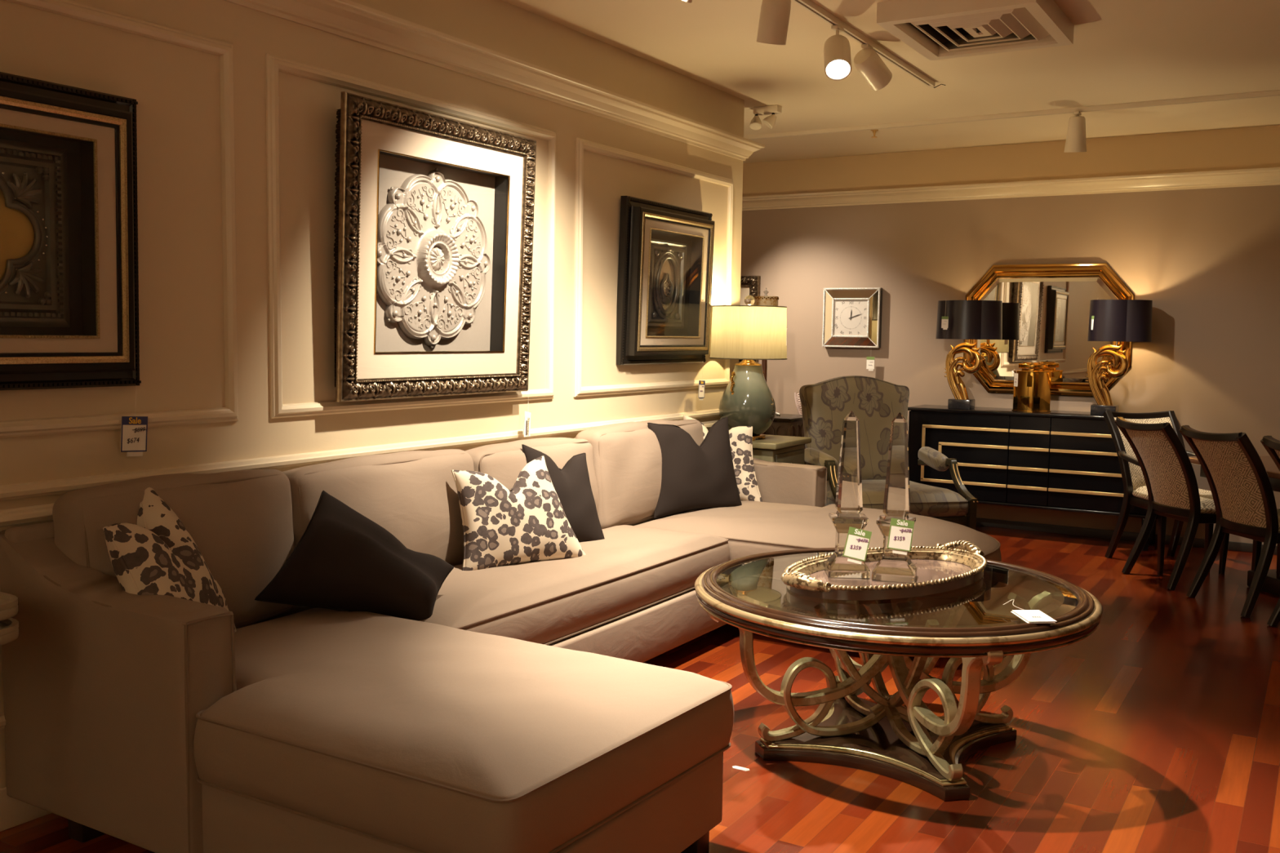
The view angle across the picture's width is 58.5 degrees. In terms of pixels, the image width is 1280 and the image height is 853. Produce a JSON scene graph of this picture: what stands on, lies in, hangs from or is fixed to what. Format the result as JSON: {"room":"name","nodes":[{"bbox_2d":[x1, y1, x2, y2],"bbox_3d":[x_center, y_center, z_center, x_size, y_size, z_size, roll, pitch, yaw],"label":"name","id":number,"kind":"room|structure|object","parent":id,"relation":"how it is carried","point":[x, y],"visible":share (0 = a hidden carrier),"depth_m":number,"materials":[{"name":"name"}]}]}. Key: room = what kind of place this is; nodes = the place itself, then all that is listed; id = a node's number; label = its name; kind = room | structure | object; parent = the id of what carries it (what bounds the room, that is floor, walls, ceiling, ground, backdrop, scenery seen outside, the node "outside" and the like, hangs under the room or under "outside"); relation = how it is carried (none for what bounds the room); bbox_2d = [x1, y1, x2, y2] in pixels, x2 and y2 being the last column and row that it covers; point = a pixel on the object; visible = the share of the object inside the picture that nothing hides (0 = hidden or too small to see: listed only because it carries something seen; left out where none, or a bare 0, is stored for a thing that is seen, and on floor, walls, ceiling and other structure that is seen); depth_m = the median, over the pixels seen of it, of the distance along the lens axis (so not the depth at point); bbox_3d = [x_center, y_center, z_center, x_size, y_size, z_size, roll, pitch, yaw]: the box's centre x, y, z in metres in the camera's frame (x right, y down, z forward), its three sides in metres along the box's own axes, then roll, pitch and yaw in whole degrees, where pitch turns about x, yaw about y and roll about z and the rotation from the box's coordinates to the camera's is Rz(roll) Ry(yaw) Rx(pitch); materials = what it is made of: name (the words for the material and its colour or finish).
{"room":"store","nodes":[
{"label":"store","id":0,"kind":"room"},
{"bbox_2d":[0,0,744,788],"bbox_3d":[-1.941,-0.283,3.135,0.300,2.841,9.375,4,5,31],"label":"wall","id":1,"kind":"structure","parent":0,"point":[176,90],"depth_m":4.01,"materials":[{"name":"beige paint"}]},
{"bbox_2d":[0,786,50,831],"bbox_3d":[-1.818,1.081,3.174,0.016,0.120,9.300,4,5,31],"label":"baseboard","id":2,"kind":"structure","parent":1,"relation":"attached to","point":[14,812],"depth_m":3.24,"materials":[{"name":"beige paint"}]},
{"bbox_2d":[0,71,141,390],"bbox_3d":[-1.746,-0.521,3.043,0.108,0.855,0.935,4,5,31],"label":"framed artwork","id":3,"kind":"object","parent":1,"relation":"attached to","point":[69,265],"visible":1,"depth_m":3.25,"materials":[{"name":"black paint"}]},
{"bbox_2d":[120,387,147,456],"bbox_3d":[-1.538,-0.019,3.474,0.005,0.224,0.094,4,5,31],"label":"price tag","id":4,"kind":"object","parent":3,"relation":"hanging from","point":[134,430],"visible":1,"depth_m":3.48,"materials":[{"name":"white paper"}]},
{"bbox_2d":[0,0,238,437],"bbox_3d":[-1.765,-0.583,3.078,0.026,1.237,1.658,4,5,31],"label":"trim","id":5,"kind":"structure","parent":1,"relation":"attached to","point":[69,8],"depth_m":3.66,"materials":[{"name":"beige paint"}]},
{"bbox_2d":[0,408,719,501],"bbox_3d":[-1.779,0.189,3.130,0.032,0.044,9.275,4,5,31],"label":"trim","id":6,"kind":"structure","parent":1,"relation":"attached to","point":[57,486],"depth_m":4.09,"materials":[{"name":"beige paint"}]},
{"bbox_2d":[0,419,719,730],"bbox_3d":[-0.837,0.429,4.726,0.026,0.620,5.305,4,5,31],"label":"trim","id":7,"kind":"structure","parent":1,"relation":"attached to","point":[23,515],"depth_m":3.22,"materials":[{"name":"beige paint"}]},
{"bbox_2d":[265,53,555,418],"bbox_3d":[-0.829,-0.696,4.620,0.026,1.237,1.677,4,5,31],"label":"trim","id":8,"kind":"structure","parent":1,"relation":"attached to","point":[273,64],"depth_m":4.21,"materials":[{"name":"beige paint"}]},
{"bbox_2d":[333,91,536,402],"bbox_3d":[-0.801,-0.672,4.583,0.157,1.100,1.133,4,5,31],"label":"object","id":9,"kind":"object","parent":1,"relation":"attached to","point":[433,226],"visible":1,"depth_m":4.53,"materials":[{"name":"white ceramic"}]},
{"bbox_2d":[523,391,531,436],"bbox_3d":[-0.503,-0.056,5.112,0.007,0.206,0.089,2,5,17],"label":"price tag","id":10,"kind":"object","parent":9,"relation":"hanging from","point":[526,427],"visible":1,"depth_m":5.11,"materials":[{"name":"white paper"}]},
{"bbox_2d":[223,0,764,160],"bbox_3d":[-1.874,-1.394,3.129,0.496,0.102,9.373,4,5,31],"label":"trim","id":11,"kind":"structure","parent":1,"relation":"attached to","point":[347,19],"depth_m":4.77,"materials":[{"name":"beige paint"}]},
{"bbox_2d":[573,137,733,396],"bbox_3d":[0.124,-0.811,6.192,0.026,1.237,1.653,4,5,31],"label":"trim","id":12,"kind":"structure","parent":1,"relation":"attached to","point":[581,144],"depth_m":5.79,"materials":[{"name":"beige paint"}]},
{"bbox_2d":[616,195,714,364],"bbox_3d":[0.163,-0.768,6.188,0.120,0.856,0.915,4,5,31],"label":"framed picture","id":13,"kind":"object","parent":1,"relation":"attached to","point":[666,251],"visible":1,"depth_m":6.13,"materials":[{"name":"black paint"}]},
{"bbox_2d":[697,369,705,399],"bbox_3d":[0.355,-0.262,6.560,0.006,0.224,0.077,3,5,30],"label":"price tag","id":14,"kind":"object","parent":13,"relation":"hanging from","point":[701,383],"visible":1,"depth_m":6.56,"materials":[{"name":"white paper"}]},
{"bbox_2d":[0,525,1279,852],"bbox_3d":[0.600,1.233,3.066,11.000,0.100,11.800,4,5,31],"label":"floor","id":15,"kind":"structure","parent":0,"point":[1157,730],"depth_m":4.00,"materials":[{"name":"brown wood"}]},
{"bbox_2d":[0,591,18,645],"bbox_3d":[-1.723,0.799,2.780,0.315,0.747,0.340,4,5,31],"label":"table","id":16,"kind":"object","parent":15,"relation":"on","point":[9,626],"visible":1,"depth_m":2.79,"materials":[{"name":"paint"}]},
{"bbox_2d":[0,591,17,621],"bbox_3d":[-1.718,0.447,2.751,0.315,0.040,0.340,4,5,31],"label":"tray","id":17,"kind":"object","parent":16,"relation":"on","point":[8,602],"depth_m":2.78,"materials":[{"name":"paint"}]},
{"bbox_2d":[0,617,18,645],"bbox_3d":[-1.719,0.507,2.756,0.315,0.040,0.340,4,5,31],"label":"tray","id":18,"kind":"object","parent":16,"relation":"on","point":[9,628],"depth_m":2.79,"materials":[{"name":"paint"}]},
{"bbox_2d":[0,419,1001,852],"bbox_3d":[0.096,0.572,4.465,1.904,0.978,4.137,4,5,31],"label":"sectional sofa","id":19,"kind":"object","parent":15,"relation":"on","point":[526,713],"visible":0.73,"depth_m":3.01,"materials":[{"name":"beige fabric"}]},
{"bbox_2d":[102,487,236,632],"bbox_3d":[-1.323,0.414,3.191,0.269,0.475,0.465,0,5,-4],"label":"throw pillow","id":20,"kind":"object","parent":19,"relation":"on","point":[157,555],"visible":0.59,"depth_m":3.11,"materials":[{"name":"fabric"}]},
{"bbox_2d":[52,469,294,628],"bbox_3d":[-1.396,0.405,3.514,0.290,0.524,0.779,4,5,31],"label":"cushion","id":21,"kind":"object","parent":19,"relation":"on","point":[241,522],"depth_m":3.48,"materials":[{"name":"beige fabric"}]},
{"bbox_2d":[254,490,453,621],"bbox_3d":[-0.912,0.450,3.717,0.601,0.448,0.353,0,5,-8],"label":"throw pillow","id":22,"kind":"object","parent":19,"relation":"on","point":[343,560],"visible":0.88,"depth_m":3.62,"materials":[{"name":"grey fabric"}]},
{"bbox_2d":[282,448,474,607],"bbox_3d":[-0.955,0.356,4.245,0.287,0.507,0.950,4,5,31],"label":"cushion","id":23,"kind":"object","parent":19,"relation":"on","point":[411,495],"depth_m":4.17,"materials":[{"name":"beige fabric"}]},
{"bbox_2d":[193,608,733,852],"bbox_3d":[-0.659,0.746,3.097,1.586,0.224,0.983,4,5,31],"label":"seat cushion","id":24,"kind":"object","parent":19,"relation":"on","point":[406,735],"depth_m":2.71,"materials":[{"name":"beige fabric"}]},
{"bbox_2d":[451,455,585,570],"bbox_3d":[-0.477,0.343,4.495,0.585,0.426,0.206,-3,6,-40],"label":"throw pillow","id":25,"kind":"object","parent":19,"relation":"on","point":[527,522],"visible":0.88,"depth_m":4.40,"materials":[{"name":"fabric"}]},
{"bbox_2d":[464,437,599,515],"bbox_3d":[-0.479,0.303,5.025,0.289,0.498,0.875,4,5,31],"label":"cushion","id":26,"kind":"object","parent":19,"relation":"on","point":[504,462],"depth_m":4.92,"materials":[{"name":"beige fabric"}]},
{"bbox_2d":[521,444,604,542],"bbox_3d":[-0.351,0.310,4.911,0.454,0.471,0.181,-2,5,-31],"label":"throw pillow","id":27,"kind":"object","parent":19,"relation":"on","point":[571,483],"visible":0.49,"depth_m":4.89,"materials":[{"name":"grey fabric"}]},
{"bbox_2d":[420,524,729,644],"bbox_3d":[-0.323,0.627,4.613,0.586,0.224,1.993,4,5,31],"label":"seat cushion","id":28,"kind":"object","parent":19,"relation":"on","point":[636,572],"depth_m":4.35,"materials":[{"name":"beige fabric"}]},
{"bbox_2d":[575,419,703,528],"bbox_3d":[0.021,0.230,5.852,0.288,0.524,1.077,4,5,31],"label":"cushion","id":29,"kind":"object","parent":19,"relation":"on","point":[628,457],"depth_m":5.53,"materials":[{"name":"beige fabric"}]},
{"bbox_2d":[647,417,742,518],"bbox_3d":[0.291,0.204,5.908,0.576,0.491,0.178,-3,6,-36],"label":"throw pillow","id":30,"kind":"object","parent":19,"relation":"on","point":[695,477],"visible":0.86,"depth_m":5.82,"materials":[{"name":"grey fabric"}]},
{"bbox_2d":[683,414,762,502],"bbox_3d":[0.455,0.185,6.301,0.492,0.473,0.181,2,5,17],"label":"throw pillow","id":31,"kind":"object","parent":19,"relation":"on","point":[740,437],"visible":0.41,"depth_m":6.23,"materials":[{"name":"fabric"}]},
{"bbox_2d":[635,500,1001,597],"bbox_3d":[0.960,0.558,5.676,1.676,0.224,1.174,4,5,31],"label":"seat cushion","id":32,"kind":"object","parent":19,"relation":"on","point":[751,527],"depth_m":5.38,"materials":[{"name":"beige fabric"}]},
{"bbox_2d":[732,765,749,771],"bbox_3d":[0.332,1.123,3.751,0.064,0.002,0.022,4,5,31],"label":"socket","id":33,"kind":"object","parent":15,"relation":"on","point":[734,766],"visible":1,"depth_m":3.75,"materials":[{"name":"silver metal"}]},
{"bbox_2d":[753,288,778,434],"bbox_3d":[0.890,-0.117,8.241,0.260,1.758,0.260,4,5,31],"label":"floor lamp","id":34,"kind":"object","parent":15,"relation":"on","point":[759,300],"visible":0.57,"depth_m":8.12,"materials":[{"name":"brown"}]},
{"bbox_2d":[752,434,811,464],"bbox_3d":[0.691,0.474,6.788,0.470,0.812,0.520,4,5,31],"label":"end table","id":35,"kind":"object","parent":15,"relation":"on","point":[774,448],"visible":0.15,"depth_m":6.59,"materials":[{"name":"grey paint"}]},
{"bbox_2d":[709,295,787,440],"bbox_3d":[0.629,-0.343,6.648,0.450,0.837,0.450,4,5,31],"label":"table lamp","id":36,"kind":"object","parent":35,"relation":"on","point":[748,332],"visible":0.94,"depth_m":6.51,"materials":[{"name":"green ceramic"}]},
{"bbox_2d":[765,413,806,464],"bbox_3d":[0.989,0.332,8.472,0.460,0.829,0.460,4,5,31],"label":"side table","id":37,"kind":"object","parent":15,"relation":"on","point":[784,424],"visible":0.23,"depth_m":8.22,"materials":[{"name":"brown wood"}]},
{"bbox_2d":[794,392,802,414],"bbox_3d":[1.408,0.232,8.773,0.504,0.990,0.300,4,5,31],"label":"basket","id":38,"kind":"object","parent":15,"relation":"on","point":[797,397],"visible":0.22,"depth_m":8.85,"materials":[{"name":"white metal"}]},
{"bbox_2d":[799,375,977,529],"bbox_3d":[1.516,0.275,7.262,0.916,1.167,0.924,0,5,-14],"label":"armchair","id":39,"kind":"object","parent":15,"relation":"on","point":[875,402],"visible":0.71,"depth_m":7.47,"materials":[{"name":"grey fabric"}]},
{"bbox_2d":[694,547,1102,801],"bbox_3d":[0.864,0.823,3.966,1.356,0.579,1.356,4,6,35],"label":"coffee table","id":40,"kind":"object","parent":15,"relation":"on","point":[914,746],"visible":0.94,"depth_m":3.82,"materials":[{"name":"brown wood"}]},
{"bbox_2d":[781,540,986,600],"bbox_3d":[0.872,0.492,4.013,1.004,0.082,0.539,-3,6,-41],"label":"oval tray","id":41,"kind":"object","parent":40,"relation":"on","point":[951,566],"visible":0.88,"depth_m":3.95,"materials":[{"name":"silver metal"}]},
{"bbox_2d":[824,410,870,577],"bbox_3d":[0.737,0.233,4.024,0.144,0.578,0.144,1,5,3],"label":"obelisk","id":42,"kind":"object","parent":41,"relation":"on","point":[848,502],"visible":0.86,"depth_m":3.98,"materials":[{"name":"clear glass"}]},
{"bbox_2d":[842,520,871,564],"bbox_3d":[0.750,0.398,3.943,0.097,0.154,0.019,2,5,11],"label":"price tag","id":43,"kind":"object","parent":42,"relation":"attached to","point":[856,546],"visible":1,"depth_m":3.94,"materials":[{"name":"white paper"}]},
{"bbox_2d":[871,412,916,582],"bbox_3d":[0.893,0.239,3.970,0.144,0.578,0.144,2,5,17],"label":"obelisk","id":44,"kind":"object","parent":41,"relation":"on","point":[895,567],"visible":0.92,"depth_m":3.93,"materials":[{"name":"clear glass"}]},
{"bbox_2d":[887,509,914,555],"bbox_3d":[0.888,0.360,3.893,0.089,0.154,0.019,2,5,11],"label":"price tag","id":45,"kind":"object","parent":44,"relation":"attached to","point":[900,533],"visible":1,"depth_m":3.89,"materials":[{"name":"white paper"}]},
{"bbox_2d":[1003,599,1057,623],"bbox_3d":[1.187,0.561,3.480,0.093,0.027,0.177,0,6,-5],"label":"price tag","id":46,"kind":"object","parent":40,"relation":"on","point":[1029,616],"visible":1,"depth_m":3.45,"materials":[{"name":"white paper"}]},
{"bbox_2d":[907,404,1157,551],"bbox_3d":[2.837,0.341,8.231,1.774,0.902,0.438,4,5,31],"label":"sideboard","id":47,"kind":"object","parent":15,"relation":"on","point":[1060,460],"visible":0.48,"depth_m":8.05,"materials":[{"name":"black paint"}]},
{"bbox_2d":[935,300,1002,409],"bbox_3d":[2.397,-0.522,8.352,0.402,0.786,0.437,-1,5,-22],"label":"table lamp","id":48,"kind":"object","parent":47,"relation":"on","point":[969,320],"visible":1,"depth_m":8.22,"materials":[{"name":"black metal"}]},
{"bbox_2d":[941,303,948,329],"bbox_3d":[2.190,-0.803,8.203,0.052,0.215,0.005,5,6,42],"label":"price tag","id":49,"kind":"object","parent":48,"relation":"hanging from","point":[944,320],"visible":1,"depth_m":8.21,"materials":[{"name":"white paper"}]},
{"bbox_2d":[1011,362,1052,412],"bbox_3d":[2.804,-0.282,8.170,0.190,0.350,0.190,-2,5,-29],"label":"jar","id":50,"kind":"object","parent":47,"relation":"on","point":[1032,393],"visible":1,"depth_m":8.10,"materials":[{"name":"metal"}]},
{"bbox_2d":[1013,373,1017,386],"bbox_3d":[2.656,-0.344,8.073,0.004,0.122,0.056,0,5,-7],"label":"price tag","id":51,"kind":"object","parent":50,"relation":"hanging from","point":[1015,375],"visible":1,"depth_m":8.07,"materials":[{"name":"white paper"}]},
{"bbox_2d":[1084,299,1152,415],"bbox_3d":[3.275,-0.467,7.824,0.437,0.786,0.402,1,5,6],"label":"table lamp","id":52,"kind":"object","parent":47,"relation":"on","point":[1114,320],"visible":1,"depth_m":7.67,"materials":[{"name":"black fabric"}]},
{"bbox_2d":[1091,315,1093,329],"bbox_3d":[3.079,-0.753,7.704,0.066,0.226,0.005,5,6,39],"label":"price tag","id":53,"kind":"object","parent":52,"relation":"hanging from","point":[1092,317],"visible":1,"depth_m":7.72,"materials":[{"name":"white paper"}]},
{"bbox_2d":[1102,410,1229,575],"bbox_3d":[3.321,0.401,7.269,0.561,0.968,0.715,0,5,-9],"label":"dining chair","id":54,"kind":"object","parent":15,"relation":"on","point":[1135,492],"visible":0.43,"depth_m":7.34,"materials":[{"name":"black wood"}]},
{"bbox_2d":[1114,416,1262,591],"bbox_3d":[3.205,0.442,6.744,0.715,0.968,0.492,0,5,-10],"label":"dining chair","id":55,"kind":"object","parent":15,"relation":"on","point":[1165,464],"visible":0.88,"depth_m":6.60,"materials":[{"name":"black wood"}]},
{"bbox_2d":[1178,425,1279,617],"bbox_3d":[3.304,0.494,6.125,0.715,0.968,0.492,0,5,-10],"label":"dining chair","id":56,"kind":"object","parent":15,"relation":"on","point":[1239,482],"visible":1,"depth_m":5.98,"materials":[{"name":"black wood"}]},
{"bbox_2d":[1188,456,1279,596],"bbox_3d":[3.874,0.625,5.982,0.940,0.730,2.000,0,5,-10],"label":"dining table","id":57,"kind":"object","parent":15,"relation":"on","point":[1271,585],"visible":0.44,"depth_m":6.45,"materials":[{"name":"brown wood"}]},
{"bbox_2d":[1260,435,1279,626],"bbox_3d":[3.416,0.545,5.510,0.715,0.968,0.492,0,5,-10],"label":"dining chair","id":58,"kind":"object","parent":15,"relation":"on","point":[1271,445],"visible":1,"depth_m":5.64,"materials":[{"name":"black wood"}]},
{"bbox_2d":[502,0,1279,163],"bbox_3d":[0.640,-1.698,2.827,11.000,0.100,11.800,4,5,31],"label":"ceiling","id":59,"kind":"structure","parent":0,"point":[1122,51],"depth_m":6.06,"materials":[{"name":"paint"}]},
{"bbox_2d":[749,104,782,129],"bbox_3d":[0.778,-1.926,7.122,0.185,0.139,0.110,4,5,31],"label":"emergency light","id":60,"kind":"object","parent":59,"relation":"attached to","point":[770,121],"visible":1,"depth_m":7.11,"materials":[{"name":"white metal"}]},
{"bbox_2d":[791,0,945,88],"bbox_3d":[-0.621,-1.633,2.620,0.089,0.033,8.832,4,5,31],"label":"track","id":61,"kind":"object","parent":59,"relation":"attached to","point":[809,5],"visible":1,"depth_m":5.42,"materials":[{"name":"white metal"}]},
{"bbox_2d":[756,0,791,44],"bbox_3d":[0.542,-1.656,4.629,0.121,0.227,0.165,0,5,-14],"label":"track spotlight","id":62,"kind":"object","parent":61,"relation":"hanging from","point":[774,19],"visible":1,"depth_m":4.58,"materials":[{"name":"white metal"}]},
{"bbox_2d":[823,24,851,80],"bbox_3d":[0.889,-1.683,5.143,0.120,0.247,0.196,1,5,4],"label":"track spotlight","id":63,"kind":"object","parent":61,"relation":"hanging from","point":[837,48],"visible":1,"depth_m":5.12,"materials":[{"name":"white metal"}]},
{"bbox_2d":[853,43,892,90],"bbox_3d":[1.125,-1.736,5.535,0.211,0.198,0.121,-4,6,-43],"label":"track spotlight","id":64,"kind":"object","parent":61,"relation":"hanging from","point":[867,61],"visible":1,"depth_m":5.49,"materials":[{"name":"white metal"}]},
{"bbox_2d":[871,129,878,137],"bbox_3d":[1.619,-2.022,7.894,0.052,0.050,0.052,4,5,31],"label":"sprinkler","id":65,"kind":"object","parent":59,"relation":"attached to","point":[873,131],"visible":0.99,"depth_m":7.88,"materials":[{"name":"gold metal"}]},
{"bbox_2d":[876,0,1074,60],"bbox_3d":[1.490,-1.773,5.037,0.660,0.085,0.760,4,5,31],"label":"ceiling vent","id":66,"kind":"object","parent":59,"relation":"in","point":[957,28],"visible":1,"depth_m":4.95,"materials":[{"name":"white metal"}]},
{"bbox_2d":[743,89,1279,139],"bbox_3d":[3.236,-1.914,6.710,8.818,0.030,0.036,4,5,31],"label":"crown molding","id":67,"kind":"structure","parent":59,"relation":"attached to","point":[1269,93],"depth_m":7.18,"materials":[{"name":"white metal"}]},
{"bbox_2d":[1063,111,1086,152],"bbox_3d":[2.696,-1.814,7.068,0.131,0.248,0.142,4,5,31],"label":"track spotlight","id":68,"kind":"object","parent":67,"relation":"hanging from","point":[1076,140],"visible":1,"depth_m":7.02,"materials":[{"name":"white metal"}]},
{"bbox_2d":[740,124,1279,546],"bbox_3d":[3.677,-0.601,7.985,11.000,2.841,0.120,4,5,31],"label":"wall","id":69,"kind":"structure","parent":0,"point":[1207,260],"depth_m":8.26,"materials":[{"name":"paint"}]},
{"bbox_2d":[738,275,760,362],"bbox_3d":[0.697,-0.909,9.662,0.660,0.720,0.067,4,5,31],"label":"framed print","id":70,"kind":"object","parent":69,"relation":"attached to","point":[748,286],"visible":0.1,"depth_m":9.50,"materials":[{"name":"black wood"}]},
{"bbox_2d":[822,287,882,347],"bbox_3d":[1.679,-0.862,9.061,0.470,0.470,0.076,4,5,31],"label":"wall clock","id":71,"kind":"object","parent":69,"relation":"attached to","point":[852,317],"visible":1,"depth_m":9.04,"materials":[{"name":"silver metal"}]},
{"bbox_2d":[866,356,874,370],"bbox_3d":[1.812,-0.531,8.982,0.064,0.186,0.005,4,5,31],"label":"price tag","id":72,"kind":"object","parent":69,"relation":"attached to","point":[870,360],"visible":1,"depth_m":8.98,"materials":[{"name":"white paper"}]},
{"bbox_2d":[742,167,1279,210],"bbox_3d":[3.679,-1.670,7.779,10.700,0.102,0.098,4,5,31],"label":"trim","id":73,"kind":"structure","parent":69,"relation":"attached to","point":[1271,175],"depth_m":8.30,"materials":[{"name":"beige paint"}]},
{"bbox_2d":[963,262,1134,396],"bbox_3d":[2.948,-0.704,8.316,1.180,0.950,0.058,4,5,31],"label":"mirror","id":74,"kind":"object","parent":69,"relation":"attached to","point":[1046,308],"visible":0.63,"depth_m":8.30,"materials":[{"name":"gold metal"}]},
{"bbox_2d":[979,280,1112,378],"bbox_3d":[2.946,-0.704,8.313,0.924,0.694,0.001,4,5,31],"label":"mirror glass","id":75,"kind":"object","parent":74,"relation":"attached to","point":[1046,322],"depth_m":8.31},
{"bbox_2d":[976,517,1276,555],"bbox_3d":[3.623,0.789,8.040,10.800,0.060,0.016,4,5,31],"label":"baseboard","id":76,"kind":"structure","parent":69,"relation":"attached to","point":[1100,533],"depth_m":8.29,"materials":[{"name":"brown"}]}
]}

